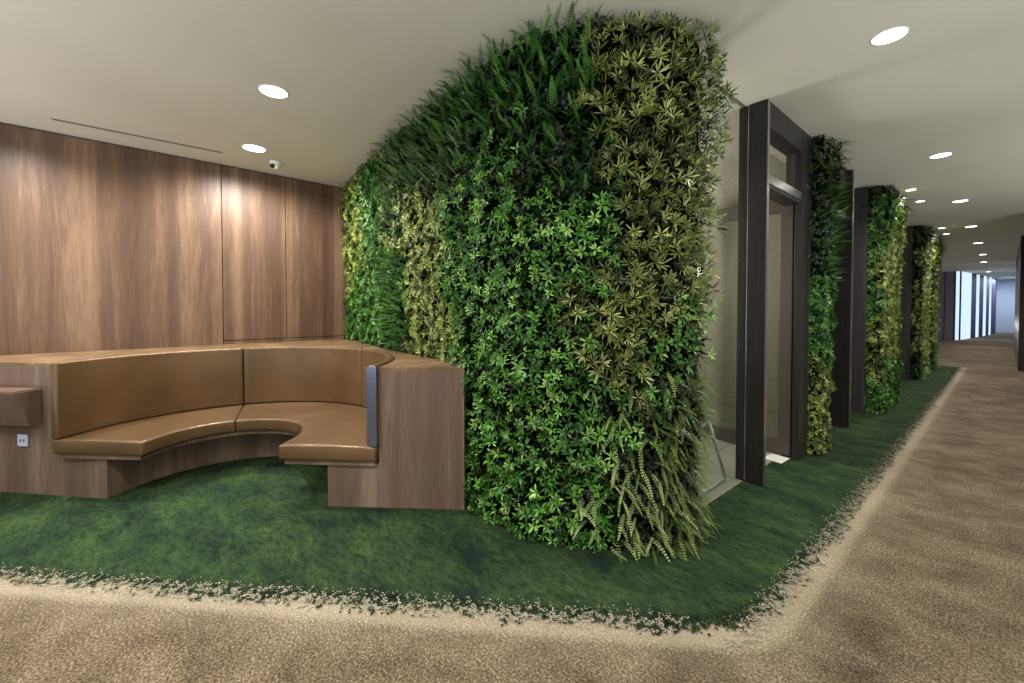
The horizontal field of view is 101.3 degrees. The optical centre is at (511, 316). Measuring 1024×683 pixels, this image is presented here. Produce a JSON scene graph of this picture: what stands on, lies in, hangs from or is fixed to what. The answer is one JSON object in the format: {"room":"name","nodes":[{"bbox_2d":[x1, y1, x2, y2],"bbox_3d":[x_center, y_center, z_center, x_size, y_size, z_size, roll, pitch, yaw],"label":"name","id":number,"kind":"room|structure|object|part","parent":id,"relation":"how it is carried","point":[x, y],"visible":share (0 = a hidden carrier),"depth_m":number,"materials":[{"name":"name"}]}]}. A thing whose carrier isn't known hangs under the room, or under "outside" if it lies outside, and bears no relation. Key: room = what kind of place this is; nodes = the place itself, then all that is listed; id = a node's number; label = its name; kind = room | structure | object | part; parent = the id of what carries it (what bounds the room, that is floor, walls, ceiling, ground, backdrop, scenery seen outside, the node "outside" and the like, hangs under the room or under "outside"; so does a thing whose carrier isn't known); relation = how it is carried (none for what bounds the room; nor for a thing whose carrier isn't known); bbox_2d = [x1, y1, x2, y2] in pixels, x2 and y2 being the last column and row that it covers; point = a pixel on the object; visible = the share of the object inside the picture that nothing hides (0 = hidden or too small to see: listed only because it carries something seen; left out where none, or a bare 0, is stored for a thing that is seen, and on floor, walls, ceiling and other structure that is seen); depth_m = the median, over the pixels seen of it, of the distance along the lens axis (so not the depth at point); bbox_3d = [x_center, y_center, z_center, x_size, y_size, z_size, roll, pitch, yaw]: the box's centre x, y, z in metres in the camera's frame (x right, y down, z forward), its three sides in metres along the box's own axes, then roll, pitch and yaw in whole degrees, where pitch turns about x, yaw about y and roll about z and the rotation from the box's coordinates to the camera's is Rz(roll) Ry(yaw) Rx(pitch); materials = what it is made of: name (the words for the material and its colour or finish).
{"room":"lobby","nodes":[
{"label":"lobby","id":0,"kind":"room"},
{"bbox_2d":[0,122,349,355],"bbox_3d":[-5.338,-0.160,2.879,9.611,3.000,0.150,-1,2,-42],"label":"wall","id":1,"kind":"structure","parent":0,"point":[104,246],"depth_m":4.29,"materials":[{"name":"brown wood"}]},
{"bbox_3d":[-4.415,-0.170,3.634,3.175,2.988,0.022,-1,2,-42],"label":"wood panel","id":2,"kind":"part","parent":1,"relation":"part of","materials":[{"name":"brown wood"}]},
{"bbox_3d":[-3.002,-0.715,4.912,0.637,1.952,0.022,-1,2,-42],"label":"wood panel","id":3,"kind":"part","parent":1,"relation":"part of","materials":[{"name":"brown wood"}]},
{"bbox_3d":[-2.492,0.773,5.409,2.016,1.028,0.022,-1,2,-42],"label":"wood panel","id":4,"kind":"part","parent":1,"relation":"part of","materials":[{"name":"brown wood"}]},
{"bbox_3d":[-2.254,-0.729,5.594,1.372,1.952,0.022,-1,2,-42],"label":"wood panel","id":5,"kind":"part","parent":1,"relation":"part of","materials":[{"name":"brown wood"}]},
{"bbox_2d":[0,0,1023,279],"bbox_3d":[12.409,-1.877,10.841,47.000,0.100,14.500,-1,2,-40],"label":"ceiling","id":6,"kind":"structure","parent":0,"point":[189,72],"depth_m":2.85,"materials":[{"name":"paint"}]},
{"bbox_2d":[50,117,222,153],"bbox_3d":[-3.433,-1.681,3.934,1.210,0.004,0.057,-1,2,-40],"label":"ceiling air slot","id":7,"kind":"object","parent":6,"relation":"attached to","point":[54,119],"visible":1,"depth_m":3.89,"materials":[{"name":"brown metal"}]},
{"bbox_2d":[242,144,265,151],"bbox_3d":[-2.580,-1.685,4.204,0.210,0.006,0.210,-1,2,-40],"label":"recessed light","id":8,"kind":"object","parent":6,"relation":"in","point":[250,147],"visible":1,"depth_m":4.20,"materials":[{"name":"white plastic"}]},
{"bbox_2d":[258,84,288,98],"bbox_3d":[-1.761,-1.662,3.102,0.198,0.006,0.198,-1,2,-40],"label":"recessed light","id":9,"kind":"object","parent":6,"relation":"in","point":[273,91],"visible":1,"depth_m":3.10,"materials":[{"name":"white plastic"}]},
{"bbox_2d":[269,160,281,169],"bbox_3d":[-2.590,-1.663,4.603,0.122,0.092,0.122,-1,2,-40],"label":"dome camera","id":10,"kind":"object","parent":6,"relation":"attached to","point":[274,164],"visible":1,"depth_m":4.56,"materials":[{"name":"white plastic"}]},
{"bbox_2d":[870,26,909,45],"bbox_3d":[2.217,-1.649,2.468,0.174,0.006,0.174,-1,2,-40],"label":"recessed light","id":11,"kind":"object","parent":6,"relation":"in","point":[890,35],"visible":1,"depth_m":2.46,"materials":[{"name":"white plastic"}]},
{"bbox_2d":[929,152,951,158],"bbox_3d":[4.488,-1.689,4.398,0.174,0.006,0.174,-1,2,-40],"label":"recessed light","id":12,"kind":"object","parent":6,"relation":"in","point":[939,155],"visible":1,"depth_m":4.40,"materials":[{"name":"white plastic"}]},
{"bbox_2d":[930,153,950,157],"bbox_3d":[4.488,-1.690,4.398,0.156,0.003,0.156,-1,2,-40],"label":"diffuser","id":13,"kind":"object","parent":12,"relation":"attached to","point":[939,155],"depth_m":4.40,"materials":[{"name":"white plastic"}]},
{"bbox_2d":[952,200,968,202],"bbox_3d":[6.705,-1.729,6.282,0.174,0.006,0.174,-1,2,-40],"label":"recessed light","id":14,"kind":"object","parent":6,"relation":"in","point":[957,201],"visible":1,"depth_m":6.29,"materials":[{"name":"white plastic"}]},
{"bbox_2d":[0,333,1023,682],"bbox_3d":[12.409,1.219,10.906,47.000,0.106,14.500,-1,2,-40],"label":"floor","id":15,"kind":"structure","parent":0,"point":[928,585],"depth_m":1.86,"materials":[{"name":"beige carpet"}]},
{"bbox_2d":[0,365,963,646],"bbox_3d":[2.446,1.269,6.080,17.493,0.007,5.176,-1,2,-40],"label":"carpet","id":16,"kind":"object","parent":15,"relation":"on","point":[262,524],"visible":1,"depth_m":2.46,"materials":[{"name":"green carpet"}]},
{"bbox_2d":[0,339,465,509],"bbox_3d":[-2.389,0.826,3.244,3.606,0.998,3.427,-1,2,-40],"label":"bench","id":17,"kind":"object","parent":16,"relation":"on","point":[388,428],"visible":1,"depth_m":3.19,"materials":[{"name":"brown wood"}]},
{"bbox_2d":[0,387,41,425],"bbox_3d":[-3.888,0.661,3.087,0.801,0.268,0.164,0,1,7],"label":"wall ledge","id":18,"kind":"object","parent":17,"relation":"attached to","point":[18,406],"visible":1,"depth_m":3.04,"materials":[{"name":"brown wood"}]},
{"bbox_2d":[17,434,28,446],"bbox_3d":[-3.659,0.924,3.140,0.090,0.090,0.012,0,1,7],"label":"power socket","id":19,"kind":"object","parent":17,"relation":"attached to","point":[22,439],"visible":1,"depth_m":3.14,"materials":[{"name":"white plastic"}]},
{"bbox_2d":[50,348,243,438],"bbox_3d":[-3.076,0.598,3.655,0.241,0.558,1.325,1,1,30],"label":"cushion","id":20,"kind":"object","parent":17,"relation":"on","point":[90,396],"depth_m":3.58,"materials":[{"name":"brown leather"}]},
{"bbox_2d":[53,404,243,455],"bbox_3d":[-2.827,0.932,3.534,0.795,0.108,1.318,1,1,26],"label":"seat cushion","id":21,"kind":"object","parent":17,"relation":"on","point":[146,435],"depth_m":3.30,"materials":[{"name":"brown leather"}]},
{"bbox_2d":[236,401,366,432],"bbox_3d":[-2.049,0.924,3.944,1.278,0.108,0.773,0,1,5],"label":"seat cushion","id":22,"kind":"object","parent":17,"relation":"on","point":[251,416],"depth_m":3.83,"materials":[{"name":"brown leather"}]},
{"bbox_2d":[244,346,363,405],"bbox_3d":[-2.047,0.586,4.220,1.239,0.558,0.220,0,1,4],"label":"cushion","id":23,"kind":"object","parent":17,"relation":"on","point":[290,375],"depth_m":4.23,"materials":[{"name":"brown leather"}]},
{"bbox_2d":[279,408,378,461],"bbox_3d":[-1.365,0.935,3.417,0.787,0.108,1.265,0,1,-17],"label":"seat cushion","id":24,"kind":"object","parent":17,"relation":"on","point":[339,435],"depth_m":3.05,"materials":[{"name":"brown leather"}]},
{"bbox_3d":[-0.961,0.615,2.874,0.068,0.550,0.006,0,1,4],"label":"trim","id":25,"kind":"part","parent":17,"relation":"part of","materials":[{"name":"blue"}]},
{"bbox_2d":[362,349,394,444],"bbox_3d":[-1.109,0.601,3.517,0.238,0.558,1.316,0,1,-22],"label":"cushion","id":26,"kind":"object","parent":17,"relation":"on","point":[375,363],"depth_m":2.92,"materials":[{"name":"brown leather"}]},
{"bbox_2d":[699,72,744,107],"bbox_3d":[1.488,-0.168,3.067,0.925,2.991,0.020,-1,2,-40],"label":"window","id":27,"kind":"structure","parent":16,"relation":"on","point":[733,98],"depth_m":3.23,"materials":[{"name":"clear glass"}]},
{"bbox_2d":[735,99,810,486],"bbox_3d":[2.307,-0.180,3.672,1.104,2.990,0.208,-1,2,-40],"label":"portal","id":28,"kind":"object","parent":16,"relation":"on","point":[762,124],"visible":1,"depth_m":3.35,"materials":[{"name":"brown metal"}]},
{"bbox_3d":[1.862,-0.174,3.388,0.050,2.990,0.065,-1,2,-40],"label":"post","id":29,"kind":"part","parent":28,"relation":"part of","materials":[{"name":"brown metal"}]},
{"bbox_2d":[697,200,794,455],"bbox_3d":[2.270,0.089,4.319,0.050,2.418,1.065,-1,2,-40],"label":"door","id":30,"kind":"structure","parent":28,"relation":"attached to","point":[782,445],"depth_m":3.94,"materials":[{"name":"brown metal"}]},
{"bbox_3d":[2.270,1.228,4.342,0.050,0.138,0.855,-1,2,-40],"label":"rail","id":31,"kind":"part","parent":30,"relation":"part of","materials":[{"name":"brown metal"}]},
{"bbox_3d":[2.270,-1.055,4.295,0.050,0.130,0.855,-1,2,-40],"label":"rail","id":32,"kind":"part","parent":30,"relation":"part of","materials":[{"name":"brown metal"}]},
{"bbox_3d":[1.929,-0.172,3.306,0.054,2.990,0.132,-1,2,-40],"label":"post","id":33,"kind":"part","parent":28,"relation":"part of","materials":[{"name":"brown metal"}]},
{"bbox_3d":[2.683,-0.185,3.896,0.240,2.990,0.055,-1,2,-40],"label":"post","id":34,"kind":"part","parent":28,"relation":"part of","materials":[{"name":"brown metal"}]},
{"bbox_2d":[766,453,789,463],"bbox_3d":[2.444,1.309,3.885,0.212,0.002,0.161,-1,2,-37],"label":"floor plate","id":35,"kind":"object","parent":16,"relation":"on","point":[773,457],"visible":0.86,"depth_m":3.88,"materials":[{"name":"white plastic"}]},
{"bbox_2d":[786,134,857,454],"bbox_3d":[2.987,-0.188,4.053,0.805,2.990,0.508,-1,2,-40],"label":"wall","id":36,"kind":"structure","parent":16,"relation":"on","point":[822,180],"depth_m":3.96,"materials":[{"name":"green plant"}]},
{"bbox_3d":[2.909,-0.191,4.186,0.460,2.990,0.205,-1,2,-40],"label":"casing","id":37,"kind":"part","parent":36,"relation":"part of","materials":[{"name":"black wood"}]},
{"bbox_2d":[827,162,854,426],"bbox_3d":[3.498,-0.201,4.659,1.030,2.990,0.248,-1,2,-40],"label":"portal","id":38,"kind":"object","parent":16,"relation":"on","point":[840,406],"visible":0.23,"depth_m":4.92,"materials":[{"name":"brown metal"}]},
{"bbox_2d":[851,185,917,413],"bbox_3d":[5.280,-0.228,5.952,1.722,2.990,0.585,-1,2,-40],"label":"wall","id":39,"kind":"structure","parent":16,"relation":"on","point":[880,217],"depth_m":5.57,"materials":[{"name":"green plant"}]},
{"bbox_3d":[5.122,-0.230,6.068,1.390,2.990,0.205,-1,2,-40],"label":"casing","id":40,"kind":"part","parent":39,"relation":"part of","materials":[{"name":"black wood"}]},
{"bbox_2d":[898,225,943,379],"bbox_3d":[8.323,-0.282,8.530,1.687,2.990,0.599,-1,2,-40],"label":"wall","id":41,"kind":"structure","parent":16,"relation":"on","point":[918,256],"depth_m":8.20,"materials":[{"name":"green plant"}]},
{"bbox_3d":[8.193,-0.285,8.677,1.330,2.990,0.205,-1,2,-40],"label":"casing","id":42,"kind":"part","parent":41,"relation":"part of","materials":[{"name":"black wood"}]},
{"bbox_2d":[928,237,946,368],"bbox_3d":[9.697,-0.306,9.701,1.226,2.990,0.594,-1,2,-40],"label":"wall","id":43,"kind":"structure","parent":16,"relation":"on","point":[934,313],"depth_m":9.50,"materials":[{"name":"green plant"}]},
{"bbox_2d":[338,1,737,563],"bbox_3d":[-0.609,-0.184,3.878,1.388,2.990,4.731,-1,2,-43],"label":"wall","id":44,"kind":"structure","parent":15,"relation":"on","point":[536,232],"depth_m":2.44,"materials":[{"name":"green plant"}]},
{"bbox_2d":[696,421,725,494],"bbox_3d":[1.283,0.891,3.355,0.716,0.867,0.545,-1,2,-40],"label":"chair","id":45,"kind":"object","parent":15,"relation":"on","point":[723,479],"visible":0.17,"depth_m":3.26,"materials":[{"name":"silver metal"}]},
{"bbox_2d":[970,274,976,337],"bbox_3d":[21.618,-0.512,19.750,1.047,2.997,0.120,-1,1,-34],"label":"upright fin","id":46,"kind":"object","parent":15,"relation":"on","point":[974,276],"visible":0.64,"depth_m":19.70,"materials":[{"name":"blue"}]},
{"bbox_2d":[975,275,979,336],"bbox_3d":[22.327,-0.522,20.221,0.655,2.997,0.120,-1,1,-33],"label":"window","id":47,"kind":"structure","parent":15,"relation":"on","point":[978,276],"depth_m":20.17,"materials":[{"name":"glass"}]},
{"bbox_2d":[978,275,983,336],"bbox_3d":[22.983,-0.531,20.654,0.917,2.997,0.120,-1,1,-33],"label":"upright fin","id":48,"kind":"object","parent":15,"relation":"on","point":[981,290],"visible":0.57,"depth_m":20.60,"materials":[{"name":"blue"}]},
{"bbox_2d":[982,276,986,335],"bbox_3d":[23.661,-0.541,21.106,0.714,2.997,0.120,-1,1,-34],"label":"window","id":49,"kind":"structure","parent":15,"relation":"on","point":[985,277],"depth_m":21.06,"materials":[{"name":"glass"}]},
{"bbox_2d":[985,277,989,335],"bbox_3d":[24.269,-0.549,21.511,0.746,2.997,0.120,-1,1,-33],"label":"upright fin","id":50,"kind":"object","parent":15,"relation":"on","point":[988,278],"visible":0.36,"depth_m":21.47,"materials":[{"name":"blue"}]},
{"bbox_2d":[988,277,991,334],"bbox_3d":[24.793,-0.556,21.858,0.514,2.997,0.120,-1,1,-34],"label":"window","id":51,"kind":"structure","parent":15,"relation":"on","point":[990,277],"depth_m":21.81,"materials":[{"name":"glass"}]},
{"bbox_2d":[990,278,995,334],"bbox_3d":[25.449,-0.566,22.298,1.067,2.997,0.120,-1,1,-34],"label":"upright fin","id":52,"kind":"object","parent":15,"relation":"on","point":[993,279],"visible":0.57,"depth_m":22.24,"materials":[{"name":"blue"}]},
{"bbox_2d":[697,153,785,437],"bbox_3d":[1.536,-0.224,5.909,0.100,3.000,4.180,-1,2,-40],"label":"glass panel","id":53,"kind":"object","parent":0,"point":[723,333],"depth_m":4.75,"materials":[{"name":"clear glass"}]},
{"bbox_2d":[937,271,961,339],"bbox_3d":[18.908,-0.495,18.936,0.150,2.997,1.830,-1,2,-40],"label":"wall","id":54,"kind":"structure","parent":0,"point":[947,295],"depth_m":18.48,"materials":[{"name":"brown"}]},
{"bbox_3d":[18.739,-0.499,19.134,0.150,2.997,1.310,-1,2,-40],"label":"cross panel","id":55,"kind":"part","parent":54,"relation":"part of","materials":[{"name":"grey"}]},
{"bbox_3d":[19.177,-0.489,18.620,0.150,2.997,0.040,-1,2,-40],"label":"cross panel","id":56,"kind":"part","parent":54,"relation":"part of","materials":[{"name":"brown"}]},
{"bbox_3d":[19.270,-0.486,18.510,0.150,2.997,0.250,-1,2,-40],"label":"cross panel","id":57,"kind":"part","parent":54,"relation":"part of","materials":[{"name":"grey"}]},
{"bbox_3d":[19.374,-0.484,18.388,0.150,2.997,0.070,-1,2,-40],"label":"cross panel","id":58,"kind":"part","parent":54,"relation":"part of","materials":[{"name":"grey"}]},
{"bbox_2d":[955,271,959,339],"bbox_3d":[19.436,-0.482,18.323,0.040,2.997,0.110,-1,2,-40],"label":"window","id":59,"kind":"structure","parent":54,"relation":"in","point":[957,272],"depth_m":18.31,"materials":[{"name":"glass"}]},
{"bbox_3d":[19.484,-0.481,18.259,0.150,2.997,0.050,-1,2,-40],"label":"cross panel","id":60,"kind":"part","parent":54,"relation":"part of","materials":[{"name":"blue"}]},
{"bbox_2d":[960,272,971,339],"bbox_3d":[20.381,-0.495,18.928,1.924,2.997,0.120,-1,1,-33],"label":"window","id":61,"kind":"structure","parent":54,"relation":"in","point":[966,277],"depth_m":18.87,"materials":[{"name":"glass"}]},
{"bbox_2d":[994,280,996,333],"bbox_3d":[26.709,-0.586,23.277,2.140,2.997,0.120,-1,2,-40],"label":"wall","id":62,"kind":"structure","parent":0,"point":[996,280],"depth_m":23.25,"materials":[{"name":"blue"}]},
{"bbox_2d":[996,279,1015,332],"bbox_3d":[27.885,-0.597,23.699,0.200,3.000,6.000,-1,2,-40],"label":"wall","id":63,"kind":"structure","parent":0,"point":[1005,293],"depth_m":23.65,"materials":[{"name":"blue paint"}]},
{"bbox_2d":[1014,235,1023,370],"bbox_3d":[13.021,-0.313,10.154,11.000,2.993,1.010,-1,2,-40],"label":"wall","id":64,"kind":"structure","parent":0,"point":[1019,285],"depth_m":9.31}
]}

